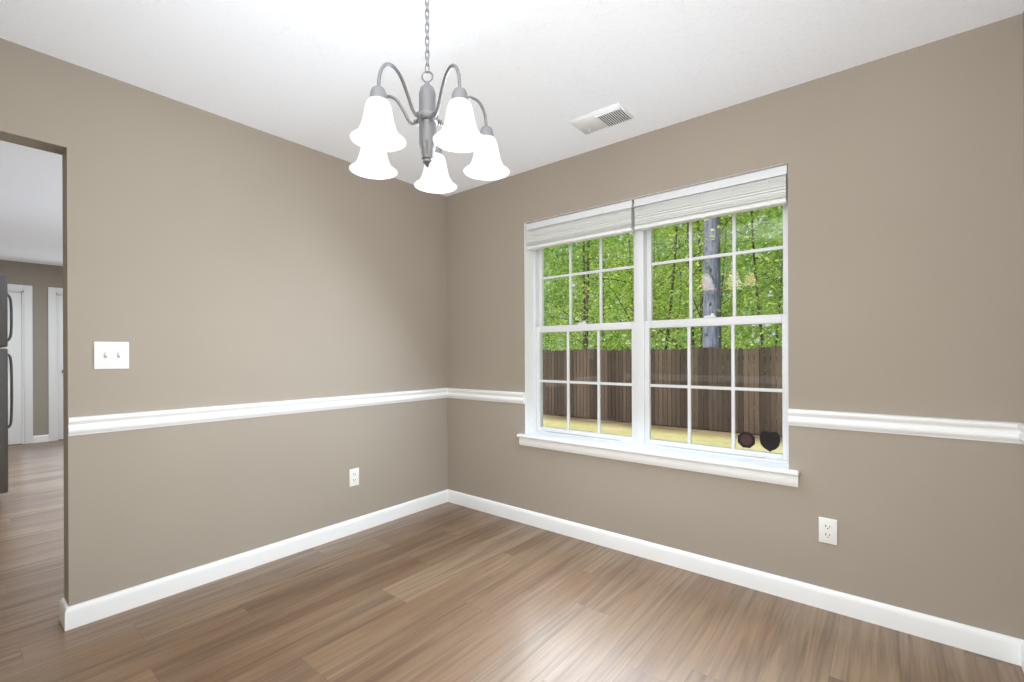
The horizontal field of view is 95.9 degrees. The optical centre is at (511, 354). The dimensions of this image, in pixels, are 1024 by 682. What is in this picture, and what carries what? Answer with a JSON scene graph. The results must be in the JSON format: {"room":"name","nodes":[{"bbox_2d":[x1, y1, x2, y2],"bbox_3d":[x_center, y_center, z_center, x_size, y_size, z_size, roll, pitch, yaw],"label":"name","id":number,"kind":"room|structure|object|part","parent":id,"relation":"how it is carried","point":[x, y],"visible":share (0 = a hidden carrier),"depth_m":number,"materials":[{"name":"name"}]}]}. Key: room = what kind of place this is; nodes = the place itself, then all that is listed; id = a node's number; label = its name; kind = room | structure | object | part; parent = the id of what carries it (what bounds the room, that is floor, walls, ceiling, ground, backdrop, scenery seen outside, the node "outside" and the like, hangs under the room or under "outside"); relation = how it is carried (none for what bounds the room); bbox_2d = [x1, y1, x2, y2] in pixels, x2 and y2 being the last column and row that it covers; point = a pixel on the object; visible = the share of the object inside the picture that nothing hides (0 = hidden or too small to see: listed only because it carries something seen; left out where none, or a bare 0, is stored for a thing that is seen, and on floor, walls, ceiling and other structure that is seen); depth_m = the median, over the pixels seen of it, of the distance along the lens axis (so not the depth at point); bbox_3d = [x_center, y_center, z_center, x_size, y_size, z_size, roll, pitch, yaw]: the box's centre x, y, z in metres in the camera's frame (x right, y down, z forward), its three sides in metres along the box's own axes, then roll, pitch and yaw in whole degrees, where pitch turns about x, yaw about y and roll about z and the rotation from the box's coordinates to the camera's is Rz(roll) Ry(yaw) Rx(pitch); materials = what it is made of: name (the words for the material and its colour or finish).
{"room":"empty dining room","nodes":[
{"label":"empty dining room","id":0,"kind":"room"},
{"bbox_2d":[0,260,62,435],"bbox_3d":[-6.787,-0.021,6.010,0.120,2.440,4.320,0,0,39],"label":"wall","id":1,"kind":"structure","parent":0,"point":[40,277],"depth_m":6.32,"materials":[{"name":"beige paint"}]},
{"bbox_2d":[3,292,21,444],"bbox_3d":[-6.813,0.181,5.878,0.104,2.020,0.798,0,0,39],"label":"door","id":2,"kind":"structure","parent":1,"relation":"in","point":[14,347],"depth_m":6.16,"materials":[{"name":"white wood"}]},
{"bbox_2d":[7,284,62,443],"bbox_3d":[-6.492,0.133,6.357,0.138,2.130,2.150,0,0,39],"label":"door frame","id":3,"kind":"structure","parent":1,"relation":"attached to","point":[25,290],"depth_m":6.25,"materials":[{"name":"white wood"}]},
{"bbox_2d":[24,434,48,443],"bbox_3d":[-4.314,1.141,4.084,6.140,0.095,4.200,0,0,39],"label":"baseboard","id":4,"kind":"structure","parent":1,"relation":"attached to","point":[40,438],"depth_m":6.31,"materials":[{"name":"white wood"}]},
{"bbox_2d":[58,295,62,438],"bbox_3d":[-6.088,0.178,6.770,0.104,2.020,0.798,0,0,39],"label":"door","id":5,"kind":"structure","parent":1,"relation":"in","point":[60,298],"depth_m":6.49,"materials":[{"name":"white wood"}]},
{"bbox_2d":[0,38,447,605],"bbox_3d":[-1.542,-0.043,2.538,0.120,2.440,3.100,0,0,39],"label":"wall","id":6,"kind":"structure","parent":0,"point":[235,262],"depth_m":2.43,"materials":[{"name":"beige paint"}]},
{"bbox_2d":[94,342,128,368],"bbox_3d":[-1.812,0.004,2.094,0.018,0.124,0.122,0,0,39],"label":"switch plate","id":7,"kind":"object","parent":6,"relation":"attached to","point":[107,355],"visible":1,"depth_m":2.10,"materials":[{"name":"white plastic"}]},
{"bbox_2d":[349,468,358,486],"bbox_3d":[-1.040,0.809,3.050,0.007,0.115,0.070,0,0,39],"label":"outlet","id":8,"kind":"object","parent":6,"relation":"attached to","point":[353,473],"visible":1,"depth_m":3.04,"materials":[{"name":"white plastic"}]},
{"bbox_2d":[59,489,1023,671],"bbox_3d":[-0.672,1.126,1.128,3.269,0.095,4.200,0,0,39],"label":"baseboard","id":9,"kind":"structure","parent":6,"relation":"attached to","point":[991,644],"depth_m":2.31,"materials":[{"name":"white wood"}]},
{"bbox_2d":[0,439,1023,681],"bbox_3d":[-3.025,1.244,3.089,9.635,0.120,4.520,0,0,39],"label":"floor","id":10,"kind":"structure","parent":0,"point":[445,592],"depth_m":2.03,"materials":[{"name":"wood"}]},
{"bbox_2d":[0,274,12,493],"bbox_3d":[-4.438,0.279,3.523,0.880,1.820,0.817,0,0,39],"label":"fridge","id":11,"kind":"object","parent":10,"relation":"on","point":[4,295],"visible":1,"depth_m":3.53,"materials":[{"name":"grey metal"}]},
{"bbox_2d":[0,0,1023,265],"bbox_3d":[-3.035,-1.316,3.089,9.635,0.120,4.520,0,0,39],"label":"ceiling","id":12,"kind":"structure","parent":0,"point":[302,72],"depth_m":1.96,"materials":[{"name":"paint"}]},
{"bbox_2d":[349,0,509,193],"bbox_3d":[-0.272,-0.928,1.447,0.522,0.677,0.514,0,0,39],"label":"chandelier","id":13,"kind":"object","parent":12,"relation":"hanging from","point":[377,135],"visible":1,"depth_m":1.44,"materials":[{"name":"white glass"}]},
{"bbox_3d":[-0.271,-0.659,1.447,0.522,0.112,0.514,0,0,39],"label":"lamp shade","id":14,"kind":"part","parent":13,"relation":"part of","materials":[{"name":"white glass"}]},
{"bbox_3d":[-0.272,-0.776,1.447,0.420,0.136,0.412,0,0,39],"label":"arm","id":15,"kind":"part","parent":13,"relation":"part of","materials":[{"name":"silver metal"}]},
{"bbox_2d":[568,103,633,134],"bbox_3d":[0.480,-1.262,2.495,0.298,0.016,0.188,0,0,39],"label":"ceiling vent","id":16,"kind":"object","parent":12,"relation":"in","point":[615,114],"visible":1,"depth_m":2.48,"materials":[{"name":"white metal"}]},
{"bbox_2d":[447,13,1023,639],"bbox_3d":[0.762,-0.052,2.793,3.375,2.440,0.200,0,0,39],"label":"wall","id":17,"kind":"structure","parent":0,"point":[906,168],"depth_m":2.05,"materials":[{"name":"beige paint"}]},
{"bbox_2d":[517,179,799,486],"bbox_3d":[0.753,-0.145,2.770,1.678,1.545,0.237,0,0,39],"label":"window","id":18,"kind":"structure","parent":17,"relation":"in","point":[640,236],"depth_m":2.77,"materials":[{"name":"white plastic"}]},
{"bbox_2d":[526,200,634,250],"bbox_3d":[0.418,-0.820,2.992,0.781,0.183,0.063,0,0,39],"label":"blind","id":19,"kind":"object","parent":18,"relation":"attached to","point":[615,219],"visible":0.92,"depth_m":2.94,"materials":[{"name":"white plastic"}]},
{"bbox_3d":[0.469,0.156,3.058,0.750,0.762,0.038,0,0,39],"label":"window sash","id":20,"kind":"part","parent":18,"relation":"part of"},
{"bbox_3d":[0.491,-0.528,3.089,0.750,0.744,0.028,0,0,39],"label":"window sash","id":21,"kind":"part","parent":18,"relation":"part of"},
{"bbox_2d":[634,165,787,230],"bbox_3d":[1.036,-0.823,2.491,0.781,0.183,0.063,0,0,39],"label":"blind","id":22,"kind":"object","parent":18,"relation":"attached to","point":[767,188],"visible":0.96,"depth_m":2.44,"materials":[{"name":"white plastic"}]},
{"bbox_3d":[1.095,0.153,2.550,0.750,0.762,0.038,0,0,39],"label":"window sash","id":23,"kind":"part","parent":18,"relation":"part of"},
{"bbox_3d":[1.117,-0.531,2.581,0.750,0.744,0.028,0,0,39],"label":"window sash","id":24,"kind":"part","parent":18,"relation":"part of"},
{"bbox_2d":[738,431,779,451],"bbox_3d":[1.281,0.446,2.403,0.199,0.105,0.002,0,0,39],"label":"decals","id":25,"kind":"object","parent":18,"relation":"attached to","point":[770,441],"depth_m":2.39},
{"bbox_2d":[819,517,836,544],"bbox_3d":[1.442,0.805,2.110,0.070,0.115,0.007,0,0,39],"label":"outlet","id":26,"kind":"object","parent":17,"relation":"attached to","point":[827,527],"visible":1,"depth_m":2.11,"materials":[{"name":"white plastic"}]},
{"bbox_2d":[1023,12,1023,140],"bbox_3d":[0.948,-0.053,0.440,0.120,2.440,3.220,0,0,39],"label":"wall","id":27,"kind":"structure","parent":0,"point":[1023,12],"depth_m":1.72,"materials":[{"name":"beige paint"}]},
{"bbox_3d":[-1.340,-0.043,0.300,3.255,2.440,0.120,0,0,39],"label":"wall","id":28,"kind":"structure","parent":0,"visible":0},
{"bbox_2d":[68,388,1023,444],"bbox_3d":[-0.277,0.304,1.512,3.135,0.080,3.100,0,0,39],"label":"trim","id":29,"kind":"structure","parent":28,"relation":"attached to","point":[966,429],"depth_m":2.15,"materials":[{"name":"white wood"}]},
{"label":"outside","id":30,"kind":"structure","parent":0,"visible":0},
{"bbox_2d":[543,371,782,453],"bbox_3d":[17.734,1.727,34.115,110.000,0.200,69.780,0,0,39],"label":"ground","id":31,"kind":"structure","parent":30,"point":[661,432],"depth_m":10.24,"materials":[{"name":"yellow plant"}]},
{"bbox_2d":[543,346,781,435],"bbox_3d":[1.931,0.761,12.270,31.000,1.864,0.155,0,0,39],"label":"fence","id":32,"kind":"object","parent":31,"relation":"on","point":[761,366],"visible":0.17,"depth_m":10.62,"materials":[{"name":"brown wood"}]},
{"bbox_2d":[543,205,782,420],"bbox_3d":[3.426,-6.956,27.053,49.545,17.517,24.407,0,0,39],"label":"trees","id":33,"kind":"object","parent":31,"relation":"on","point":[710,290],"visible":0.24,"depth_m":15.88,"materials":[{"name":"green plant"}]}
]}

